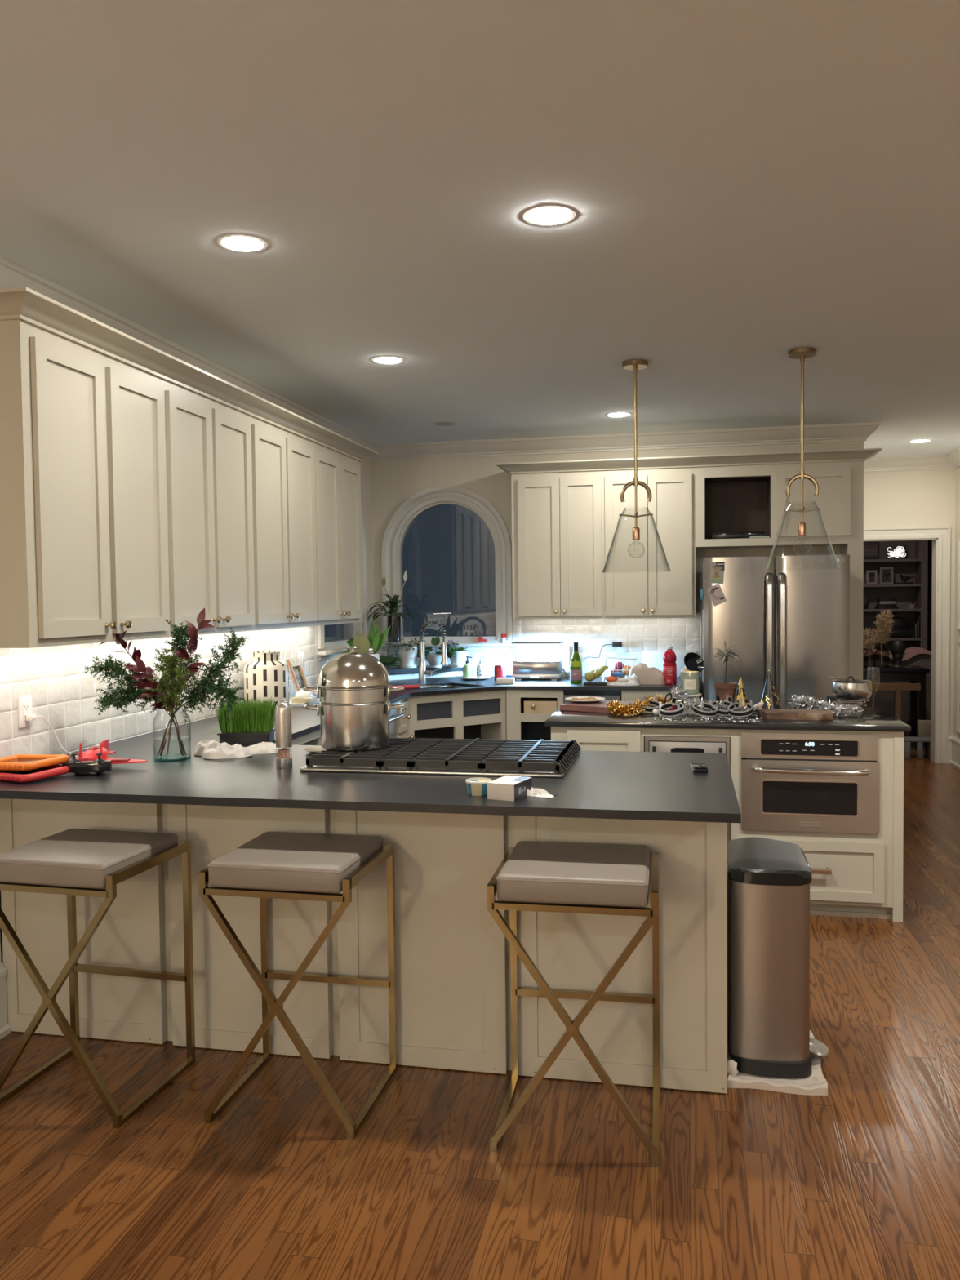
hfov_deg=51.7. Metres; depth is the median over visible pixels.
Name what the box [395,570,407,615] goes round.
flower
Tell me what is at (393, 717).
dishwasher
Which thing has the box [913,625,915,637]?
upright book
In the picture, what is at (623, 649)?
wall socket
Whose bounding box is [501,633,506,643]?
paper cup
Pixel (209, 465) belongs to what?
upper cabinet
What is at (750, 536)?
paper stack
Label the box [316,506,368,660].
window
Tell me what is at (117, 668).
branch
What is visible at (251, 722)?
potted grass
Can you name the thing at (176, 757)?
glass vase
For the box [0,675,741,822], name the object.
countertop
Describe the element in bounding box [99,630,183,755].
branch
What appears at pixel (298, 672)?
photo
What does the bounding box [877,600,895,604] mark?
book
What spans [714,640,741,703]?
potted plant
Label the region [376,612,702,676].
tile backsplash
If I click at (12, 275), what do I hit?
trim
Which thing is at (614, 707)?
tinsel garland
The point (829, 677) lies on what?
spoon
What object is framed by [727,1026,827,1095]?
cloth
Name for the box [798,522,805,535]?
socket
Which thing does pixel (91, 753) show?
toy aeroplane
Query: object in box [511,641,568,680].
garden
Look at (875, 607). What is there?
book
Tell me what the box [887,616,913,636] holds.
clock
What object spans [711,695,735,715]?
headband
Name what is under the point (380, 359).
recessed light
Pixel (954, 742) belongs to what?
baseboard
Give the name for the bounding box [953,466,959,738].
wall
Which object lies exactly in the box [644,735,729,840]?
appliance
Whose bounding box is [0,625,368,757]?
tile backsplash
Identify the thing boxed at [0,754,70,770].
tablet
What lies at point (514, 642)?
hood
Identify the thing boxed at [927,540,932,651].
wall
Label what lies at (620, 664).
apple
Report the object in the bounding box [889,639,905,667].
bust
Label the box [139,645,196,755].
branch
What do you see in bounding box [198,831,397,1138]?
bar stool
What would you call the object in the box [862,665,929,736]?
console table
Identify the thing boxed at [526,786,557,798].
paper napkin
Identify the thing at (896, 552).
lamp
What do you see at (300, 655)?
light switch
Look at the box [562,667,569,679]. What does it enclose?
lead
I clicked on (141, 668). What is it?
branch
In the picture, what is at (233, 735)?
tray
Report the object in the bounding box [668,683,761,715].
tinsel garland
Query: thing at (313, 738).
base cabinet
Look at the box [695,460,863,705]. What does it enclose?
upper cabinet
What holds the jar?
on the countertop at (597, 784)
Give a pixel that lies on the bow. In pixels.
(655, 712)
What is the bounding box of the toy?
[477,636,488,643]
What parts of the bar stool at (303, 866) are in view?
rail, leg, rail, seat, rail, leg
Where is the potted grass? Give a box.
[208,696,275,744]
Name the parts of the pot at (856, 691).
handle, loop handle, burner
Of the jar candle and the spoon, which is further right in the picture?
the spoon
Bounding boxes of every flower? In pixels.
[382,575,395,614]
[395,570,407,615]
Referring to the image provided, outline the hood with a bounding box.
[511,641,563,644]
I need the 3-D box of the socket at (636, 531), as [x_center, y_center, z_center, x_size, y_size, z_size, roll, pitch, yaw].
[0.819,-0.558,5.200,0.038,0.067,0.038,-1,2,3]
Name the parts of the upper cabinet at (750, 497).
door, filler panel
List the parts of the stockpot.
handle, handle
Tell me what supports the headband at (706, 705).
on the countertop at (886, 722)
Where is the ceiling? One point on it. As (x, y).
(748, 184)
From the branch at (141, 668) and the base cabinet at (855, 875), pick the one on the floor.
the base cabinet at (855, 875)
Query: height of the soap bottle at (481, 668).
0.169 m
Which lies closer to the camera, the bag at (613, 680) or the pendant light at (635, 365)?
the pendant light at (635, 365)
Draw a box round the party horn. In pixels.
[752,701,764,708]
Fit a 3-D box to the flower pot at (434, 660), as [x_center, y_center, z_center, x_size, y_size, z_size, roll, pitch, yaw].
[-0.337,0.158,7.596,0.172,0.100,0.172,0,2,12]
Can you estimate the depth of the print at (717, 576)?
6.42 m
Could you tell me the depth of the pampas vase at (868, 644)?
10.37 m
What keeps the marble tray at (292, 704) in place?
on the countertop at (597, 784)
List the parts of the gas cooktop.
cooktop grate, cooktop grate, cooktop grate, cooktop grate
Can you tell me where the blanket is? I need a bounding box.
[862,646,931,660]
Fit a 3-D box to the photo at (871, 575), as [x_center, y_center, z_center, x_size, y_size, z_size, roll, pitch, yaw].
[4.619,-0.739,11.697,0.080,0.125,0.006,0,2,12]
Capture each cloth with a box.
[679,666,689,679]
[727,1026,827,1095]
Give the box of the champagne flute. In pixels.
[866,666,879,716]
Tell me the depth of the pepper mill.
3.56 m
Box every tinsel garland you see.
[605,694,670,715]
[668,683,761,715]
[787,694,864,716]
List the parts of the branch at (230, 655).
stem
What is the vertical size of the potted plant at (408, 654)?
0.234 m
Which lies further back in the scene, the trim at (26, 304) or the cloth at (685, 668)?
the cloth at (685, 668)
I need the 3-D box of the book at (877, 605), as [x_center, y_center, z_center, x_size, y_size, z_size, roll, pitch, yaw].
[4.796,-0.408,11.707,0.200,0.030,0.170,0,2,12]
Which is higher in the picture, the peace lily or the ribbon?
the peace lily
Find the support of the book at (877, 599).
on the book at (885, 602)
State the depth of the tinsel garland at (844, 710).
5.01 m
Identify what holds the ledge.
on the countertop at (597, 784)
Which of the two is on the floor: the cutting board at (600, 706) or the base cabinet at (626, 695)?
the base cabinet at (626, 695)
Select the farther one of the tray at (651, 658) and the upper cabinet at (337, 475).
the tray at (651, 658)
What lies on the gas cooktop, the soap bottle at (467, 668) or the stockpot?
the stockpot
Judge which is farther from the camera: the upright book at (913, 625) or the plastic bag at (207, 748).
the upright book at (913, 625)
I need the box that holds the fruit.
[622,665,631,675]
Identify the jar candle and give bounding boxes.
[680,671,698,693]
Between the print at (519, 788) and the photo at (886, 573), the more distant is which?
the photo at (886, 573)
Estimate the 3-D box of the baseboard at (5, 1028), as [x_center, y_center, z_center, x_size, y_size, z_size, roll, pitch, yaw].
[-2.321,1.401,0.414,0.030,0.250,6.338,0,2,12]
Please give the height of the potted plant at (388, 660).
0.106 m
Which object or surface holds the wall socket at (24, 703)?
attached to the wall at (56, 681)
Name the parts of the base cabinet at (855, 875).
door, drawer, handle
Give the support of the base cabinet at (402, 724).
on the floor
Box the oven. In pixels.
[741,732,879,834]
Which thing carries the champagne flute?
on the countertop at (886, 722)
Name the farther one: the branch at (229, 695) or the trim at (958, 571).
the trim at (958, 571)
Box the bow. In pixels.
[652,702,661,715]
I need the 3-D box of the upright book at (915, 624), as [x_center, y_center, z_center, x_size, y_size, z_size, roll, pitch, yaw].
[5.080,-0.108,11.564,0.009,0.164,0.040,0,2,12]
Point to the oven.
(792, 782)
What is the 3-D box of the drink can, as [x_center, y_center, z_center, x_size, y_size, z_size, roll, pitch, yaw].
[0.137,0.243,7.246,0.066,0.121,0.066,0,2,12]
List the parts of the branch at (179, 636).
stem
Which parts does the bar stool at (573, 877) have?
rail, leg, rail, seat, rail, leg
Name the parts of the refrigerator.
door, handle, handle, door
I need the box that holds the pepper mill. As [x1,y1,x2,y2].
[275,698,292,768]
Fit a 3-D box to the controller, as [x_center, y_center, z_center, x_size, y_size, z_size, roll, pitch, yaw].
[-1.386,0.421,3.501,0.166,0.105,0.078,-1,2,2]
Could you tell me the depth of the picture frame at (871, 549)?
11.67 m
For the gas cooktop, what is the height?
0.050 m
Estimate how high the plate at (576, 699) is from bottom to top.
0.024 m
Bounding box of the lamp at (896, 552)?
[886,545,906,559]
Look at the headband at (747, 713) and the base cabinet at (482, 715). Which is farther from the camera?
the base cabinet at (482, 715)
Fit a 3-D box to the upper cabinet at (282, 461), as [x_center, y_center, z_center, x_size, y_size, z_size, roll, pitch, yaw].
[-1.189,-0.627,5.364,0.398,1.127,0.845,0,2,12]
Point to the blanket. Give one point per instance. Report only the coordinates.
(911, 651)
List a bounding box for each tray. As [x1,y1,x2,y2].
[217,727,275,744]
[288,697,319,706]
[583,680,607,684]
[641,650,696,677]
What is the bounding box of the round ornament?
[863,594,870,608]
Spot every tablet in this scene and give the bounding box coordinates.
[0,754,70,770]
[0,764,69,782]
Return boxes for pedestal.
[680,693,702,707]
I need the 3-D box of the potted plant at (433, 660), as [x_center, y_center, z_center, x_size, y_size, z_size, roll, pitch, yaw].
[-0.345,0.091,7.590,0.367,0.235,0.387,0,2,12]
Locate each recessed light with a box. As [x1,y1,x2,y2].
[216,234,268,252]
[371,355,404,364]
[431,421,456,426]
[522,204,576,226]
[605,412,631,417]
[908,439,931,442]
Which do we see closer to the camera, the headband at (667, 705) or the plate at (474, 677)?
the headband at (667, 705)
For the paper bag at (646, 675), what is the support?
on the countertop at (597, 784)
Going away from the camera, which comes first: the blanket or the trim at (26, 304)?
the trim at (26, 304)
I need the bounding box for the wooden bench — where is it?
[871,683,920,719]
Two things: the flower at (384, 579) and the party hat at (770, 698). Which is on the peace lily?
the flower at (384, 579)
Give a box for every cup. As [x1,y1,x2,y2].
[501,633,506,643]
[908,604,915,608]
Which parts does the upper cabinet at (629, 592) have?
door, door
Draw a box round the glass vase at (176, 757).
[152,703,191,761]
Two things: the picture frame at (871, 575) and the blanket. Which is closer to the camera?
the blanket
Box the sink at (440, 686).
[404,685,470,690]
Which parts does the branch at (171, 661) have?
stem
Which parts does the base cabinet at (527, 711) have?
drawer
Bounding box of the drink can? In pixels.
[493,664,503,681]
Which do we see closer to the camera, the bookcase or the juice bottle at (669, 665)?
the juice bottle at (669, 665)
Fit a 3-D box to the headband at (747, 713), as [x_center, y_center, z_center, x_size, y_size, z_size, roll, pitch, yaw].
[1.297,0.336,4.939,0.121,0.084,0.133,1,3,27]
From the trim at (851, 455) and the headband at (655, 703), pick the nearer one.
the headband at (655, 703)
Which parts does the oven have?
control glass, control panel, handle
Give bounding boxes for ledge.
[384,665,462,679]
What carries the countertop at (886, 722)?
on the base cabinet at (855, 875)
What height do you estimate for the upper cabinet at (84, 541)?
1.127 m
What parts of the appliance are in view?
door, slot handle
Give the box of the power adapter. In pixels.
[581,641,622,662]
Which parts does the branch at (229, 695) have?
stem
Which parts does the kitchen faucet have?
lever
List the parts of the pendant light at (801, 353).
lamp shade, stem, rod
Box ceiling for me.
[0,0,959,457]
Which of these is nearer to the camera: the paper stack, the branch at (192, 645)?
the branch at (192, 645)
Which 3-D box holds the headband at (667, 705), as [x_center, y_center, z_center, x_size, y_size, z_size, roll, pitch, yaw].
[0.964,0.338,4.987,0.121,0.085,0.133,1,3,32]
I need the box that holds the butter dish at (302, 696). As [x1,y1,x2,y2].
[291,689,316,703]
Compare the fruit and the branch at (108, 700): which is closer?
the branch at (108, 700)
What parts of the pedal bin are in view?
lid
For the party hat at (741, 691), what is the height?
0.191 m
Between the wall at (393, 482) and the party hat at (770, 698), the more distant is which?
the wall at (393, 482)
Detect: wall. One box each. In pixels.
[0,458,373,963]
[370,440,863,739]
[863,468,955,735]
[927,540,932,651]
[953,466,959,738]
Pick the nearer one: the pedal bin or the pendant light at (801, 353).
the pedal bin
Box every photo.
[292,666,305,688]
[868,572,875,582]
[882,568,891,582]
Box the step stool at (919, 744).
[903,736,930,759]
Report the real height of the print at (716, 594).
0.148 m
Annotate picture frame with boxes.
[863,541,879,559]
[866,569,877,584]
[880,567,893,584]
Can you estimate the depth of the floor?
2.67 m
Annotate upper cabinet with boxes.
[0,319,169,648]
[161,378,255,637]
[248,415,317,630]
[311,441,362,626]
[511,470,604,619]
[603,466,695,618]
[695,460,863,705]
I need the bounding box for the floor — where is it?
[0,723,959,1279]
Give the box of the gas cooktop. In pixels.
[299,737,581,777]
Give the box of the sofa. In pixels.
[862,651,931,724]
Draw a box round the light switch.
[297,652,304,669]
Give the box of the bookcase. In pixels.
[862,540,928,651]
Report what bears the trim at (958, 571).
attached to the wall at (957, 633)
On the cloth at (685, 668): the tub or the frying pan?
the frying pan
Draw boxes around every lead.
[26,714,78,758]
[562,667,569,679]
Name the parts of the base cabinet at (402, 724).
drawer, door, knob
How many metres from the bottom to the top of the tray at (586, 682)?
0.018 m
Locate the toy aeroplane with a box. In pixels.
[61,739,146,764]
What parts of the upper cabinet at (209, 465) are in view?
door, knob, knob, door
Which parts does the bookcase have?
shelf, shelf, shelf, shelf, panel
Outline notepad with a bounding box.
[702,609,703,648]
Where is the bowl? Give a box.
[831,679,872,700]
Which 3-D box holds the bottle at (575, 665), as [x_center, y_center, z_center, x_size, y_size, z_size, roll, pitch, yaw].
[0.675,0.161,6.977,0.085,0.293,0.087,0,2,12]
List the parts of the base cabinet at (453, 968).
panel, panel, panel, panel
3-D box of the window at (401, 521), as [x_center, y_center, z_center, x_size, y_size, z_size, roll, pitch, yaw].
[-0.262,-0.564,7.814,1.080,1.295,0.165,0,2,12]
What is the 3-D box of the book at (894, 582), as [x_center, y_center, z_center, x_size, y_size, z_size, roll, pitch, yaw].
[4.972,-0.668,11.649,0.200,0.019,0.150,0,2,12]
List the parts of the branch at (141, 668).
stem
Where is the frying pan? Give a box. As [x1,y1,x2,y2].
[684,652,703,672]
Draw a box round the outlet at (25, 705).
[22,702,29,720]
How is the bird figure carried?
on the book at (894, 582)
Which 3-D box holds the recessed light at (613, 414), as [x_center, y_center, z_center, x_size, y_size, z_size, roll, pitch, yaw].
[0.928,-1.504,6.629,0.172,0.008,0.172,0,2,12]
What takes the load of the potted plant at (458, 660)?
on the ledge
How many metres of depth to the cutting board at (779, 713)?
4.83 m
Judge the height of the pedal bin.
0.666 m
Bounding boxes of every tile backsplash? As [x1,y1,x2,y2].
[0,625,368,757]
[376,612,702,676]
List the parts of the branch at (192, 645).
stem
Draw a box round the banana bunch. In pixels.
[584,666,608,681]
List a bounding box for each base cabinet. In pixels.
[0,798,727,1093]
[292,728,320,745]
[395,697,413,737]
[405,686,506,739]
[506,689,564,740]
[551,726,903,922]
[621,690,698,705]
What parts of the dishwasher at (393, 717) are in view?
door, handle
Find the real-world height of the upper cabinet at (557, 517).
1.134 m
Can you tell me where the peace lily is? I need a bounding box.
[367,570,423,667]
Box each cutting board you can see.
[560,700,635,713]
[759,708,833,720]
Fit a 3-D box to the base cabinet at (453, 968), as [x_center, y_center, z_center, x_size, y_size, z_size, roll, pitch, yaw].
[-0.390,0.927,3.649,2.492,0.889,0.810,0,2,12]
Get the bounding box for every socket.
[17,695,32,728]
[617,637,626,653]
[632,526,639,540]
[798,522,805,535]
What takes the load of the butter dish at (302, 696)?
on the marble tray at (292, 704)
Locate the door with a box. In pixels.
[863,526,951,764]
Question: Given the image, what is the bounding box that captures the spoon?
[829,676,853,682]
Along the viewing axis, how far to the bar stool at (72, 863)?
2.96 m
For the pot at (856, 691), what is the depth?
5.09 m
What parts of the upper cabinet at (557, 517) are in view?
door, door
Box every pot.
[425,653,442,667]
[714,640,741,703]
[824,675,872,712]
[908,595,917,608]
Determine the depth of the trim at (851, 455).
7.01 m
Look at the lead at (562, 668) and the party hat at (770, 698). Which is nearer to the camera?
the party hat at (770, 698)
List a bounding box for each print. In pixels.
[518,786,525,795]
[706,583,726,606]
[709,562,724,583]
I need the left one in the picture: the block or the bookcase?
the block
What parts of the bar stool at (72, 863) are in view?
rail, leg, seat, rail, leg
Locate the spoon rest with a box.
[304,746,325,754]
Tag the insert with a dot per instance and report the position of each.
(362, 695)
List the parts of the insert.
handle, handle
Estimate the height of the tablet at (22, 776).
0.036 m
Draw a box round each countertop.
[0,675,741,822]
[544,705,911,732]
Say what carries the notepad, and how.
attached to the refrigerator
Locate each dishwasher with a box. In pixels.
[388,702,404,737]
[564,689,621,703]
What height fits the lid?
0.147 m
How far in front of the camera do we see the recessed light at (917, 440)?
7.89 m
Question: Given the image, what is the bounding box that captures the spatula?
[390,684,439,689]
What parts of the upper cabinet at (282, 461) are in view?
door, knob, knob, door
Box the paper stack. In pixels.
[750,536,768,537]
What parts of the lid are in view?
knob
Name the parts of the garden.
post, tank, post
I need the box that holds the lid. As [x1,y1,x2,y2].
[315,646,391,688]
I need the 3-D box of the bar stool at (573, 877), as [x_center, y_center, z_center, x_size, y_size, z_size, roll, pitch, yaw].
[0.285,1.012,2.872,0.458,0.768,0.428,0,2,10]
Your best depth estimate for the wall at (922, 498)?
8.86 m
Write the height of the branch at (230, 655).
0.494 m
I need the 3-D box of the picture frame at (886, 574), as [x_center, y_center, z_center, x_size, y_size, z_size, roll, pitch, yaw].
[4.780,-0.757,11.658,0.150,0.200,0.018,0,2,12]
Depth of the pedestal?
5.37 m
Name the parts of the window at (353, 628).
sill, sash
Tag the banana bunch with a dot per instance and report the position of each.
(590, 676)
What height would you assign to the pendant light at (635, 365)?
1.090 m
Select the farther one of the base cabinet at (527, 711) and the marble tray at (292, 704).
the base cabinet at (527, 711)
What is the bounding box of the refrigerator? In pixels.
[702,554,849,706]
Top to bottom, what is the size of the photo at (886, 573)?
0.160 m
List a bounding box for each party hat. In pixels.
[734,675,748,706]
[760,670,781,709]
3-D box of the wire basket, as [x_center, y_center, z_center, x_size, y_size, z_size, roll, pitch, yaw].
[0.995,0.199,7.087,0.248,0.202,0.192,0,2,12]
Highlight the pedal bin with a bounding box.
[727,836,829,1077]
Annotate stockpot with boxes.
[303,700,404,751]
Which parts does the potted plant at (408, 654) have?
pot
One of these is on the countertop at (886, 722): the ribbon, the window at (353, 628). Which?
the ribbon
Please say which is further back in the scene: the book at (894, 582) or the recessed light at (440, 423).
the book at (894, 582)
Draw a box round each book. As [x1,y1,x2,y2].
[874,606,898,608]
[875,604,897,606]
[876,598,895,601]
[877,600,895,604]
[893,582,913,583]
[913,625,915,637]
[915,623,916,637]
[918,619,919,637]
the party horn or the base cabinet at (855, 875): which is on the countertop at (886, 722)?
the party horn
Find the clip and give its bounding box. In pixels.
[700,589,703,599]
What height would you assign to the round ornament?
0.180 m
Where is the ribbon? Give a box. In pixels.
[664,693,672,710]
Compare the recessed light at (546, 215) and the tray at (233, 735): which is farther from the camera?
the tray at (233, 735)
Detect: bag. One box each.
[193,739,282,759]
[604,671,639,685]
[628,662,665,684]
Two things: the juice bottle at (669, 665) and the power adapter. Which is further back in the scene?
the power adapter
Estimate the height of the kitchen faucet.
0.465 m
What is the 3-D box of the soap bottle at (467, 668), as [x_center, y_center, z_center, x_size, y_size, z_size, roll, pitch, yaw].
[-0.093,0.207,7.471,0.074,0.169,0.074,0,2,12]
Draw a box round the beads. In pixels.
[653,715,762,723]
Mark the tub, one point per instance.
(477, 786)
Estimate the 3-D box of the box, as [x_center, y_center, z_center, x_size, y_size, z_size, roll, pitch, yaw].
[0.092,0.451,3.023,0.090,0.050,0.137,0,3,26]
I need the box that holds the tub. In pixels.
[465,777,491,795]
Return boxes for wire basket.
[602,653,636,680]
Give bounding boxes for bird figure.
[899,574,914,582]
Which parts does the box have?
panel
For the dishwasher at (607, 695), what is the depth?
6.79 m
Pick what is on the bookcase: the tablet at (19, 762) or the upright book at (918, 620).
the upright book at (918, 620)
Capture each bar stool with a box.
[0,828,195,1128]
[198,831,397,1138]
[486,840,659,1167]
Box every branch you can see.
[84,653,186,755]
[94,675,185,755]
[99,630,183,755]
[124,654,182,755]
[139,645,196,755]
[157,662,245,756]
[160,607,215,755]
[160,618,203,752]
[160,627,248,755]
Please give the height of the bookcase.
2.500 m
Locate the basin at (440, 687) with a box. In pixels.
[406,686,457,690]
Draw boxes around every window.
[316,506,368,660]
[381,485,515,650]
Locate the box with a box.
[487,775,532,801]
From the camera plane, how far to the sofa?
10.86 m
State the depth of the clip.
6.62 m
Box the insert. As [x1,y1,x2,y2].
[302,685,404,703]
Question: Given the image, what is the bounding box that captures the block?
[496,677,515,684]
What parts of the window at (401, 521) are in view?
sash, sill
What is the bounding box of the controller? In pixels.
[62,742,111,775]
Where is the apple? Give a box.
[614,662,624,669]
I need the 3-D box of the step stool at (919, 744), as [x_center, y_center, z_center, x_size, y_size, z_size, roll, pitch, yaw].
[4.078,1.003,9.244,0.295,0.178,0.220,0,2,12]
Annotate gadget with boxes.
[690,763,708,773]
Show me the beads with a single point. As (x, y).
(686, 717)
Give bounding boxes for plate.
[459,675,490,679]
[564,696,604,702]
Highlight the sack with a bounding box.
[916,720,930,737]
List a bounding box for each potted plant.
[343,617,391,660]
[379,654,403,668]
[385,637,425,668]
[417,636,459,667]
[446,639,469,667]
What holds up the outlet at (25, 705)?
attached to the wall socket at (24, 703)
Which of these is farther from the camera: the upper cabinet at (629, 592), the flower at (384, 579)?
the flower at (384, 579)
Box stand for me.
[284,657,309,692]
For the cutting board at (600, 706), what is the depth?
5.28 m
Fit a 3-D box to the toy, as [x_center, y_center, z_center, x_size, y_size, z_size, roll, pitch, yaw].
[0.027,-0.002,7.744,0.085,0.050,0.036,0,2,12]
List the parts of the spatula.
handle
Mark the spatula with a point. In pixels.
(406, 686)
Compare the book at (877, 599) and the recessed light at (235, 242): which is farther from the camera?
the book at (877, 599)
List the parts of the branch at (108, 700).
stem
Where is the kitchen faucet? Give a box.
[417,618,447,682]
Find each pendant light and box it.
[602,359,671,573]
[764,346,839,569]
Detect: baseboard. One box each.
[0,962,10,1039]
[948,735,959,768]
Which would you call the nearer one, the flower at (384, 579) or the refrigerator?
the refrigerator
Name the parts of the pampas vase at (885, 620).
glass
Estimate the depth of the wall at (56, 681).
4.17 m
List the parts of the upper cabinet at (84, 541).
panel, door, knob, knob, door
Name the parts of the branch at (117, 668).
stem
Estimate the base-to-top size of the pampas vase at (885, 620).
0.612 m
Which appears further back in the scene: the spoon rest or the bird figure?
the bird figure
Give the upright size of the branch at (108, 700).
0.321 m
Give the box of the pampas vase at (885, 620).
[870,609,895,667]
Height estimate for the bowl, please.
0.094 m
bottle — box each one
[462,656,472,678]
[476,656,486,678]
[569,642,582,684]
[662,645,676,684]
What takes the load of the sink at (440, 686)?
in the countertop at (597, 784)
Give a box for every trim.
[0,255,959,471]
[0,286,378,462]
[495,448,881,474]
[956,537,959,733]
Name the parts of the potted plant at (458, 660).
pot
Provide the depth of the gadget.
3.39 m
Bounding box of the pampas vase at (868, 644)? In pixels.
[862,627,876,667]
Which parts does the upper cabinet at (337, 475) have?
door, knob, door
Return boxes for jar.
[243,650,288,714]
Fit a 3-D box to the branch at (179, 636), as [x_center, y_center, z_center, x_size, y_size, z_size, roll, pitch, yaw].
[-1.167,0.181,3.857,0.180,0.528,0.170,0,2,12]
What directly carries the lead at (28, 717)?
on the countertop at (597, 784)
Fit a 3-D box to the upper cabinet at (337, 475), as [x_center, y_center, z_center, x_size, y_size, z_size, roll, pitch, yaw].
[-1.014,-0.663,6.207,0.398,1.127,0.877,0,2,12]
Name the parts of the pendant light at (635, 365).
rod, stem, lamp shade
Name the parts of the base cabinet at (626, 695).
drawer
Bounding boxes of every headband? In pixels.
[637,695,658,712]
[659,697,684,716]
[692,698,718,716]
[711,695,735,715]
[728,697,753,717]
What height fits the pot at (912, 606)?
0.158 m

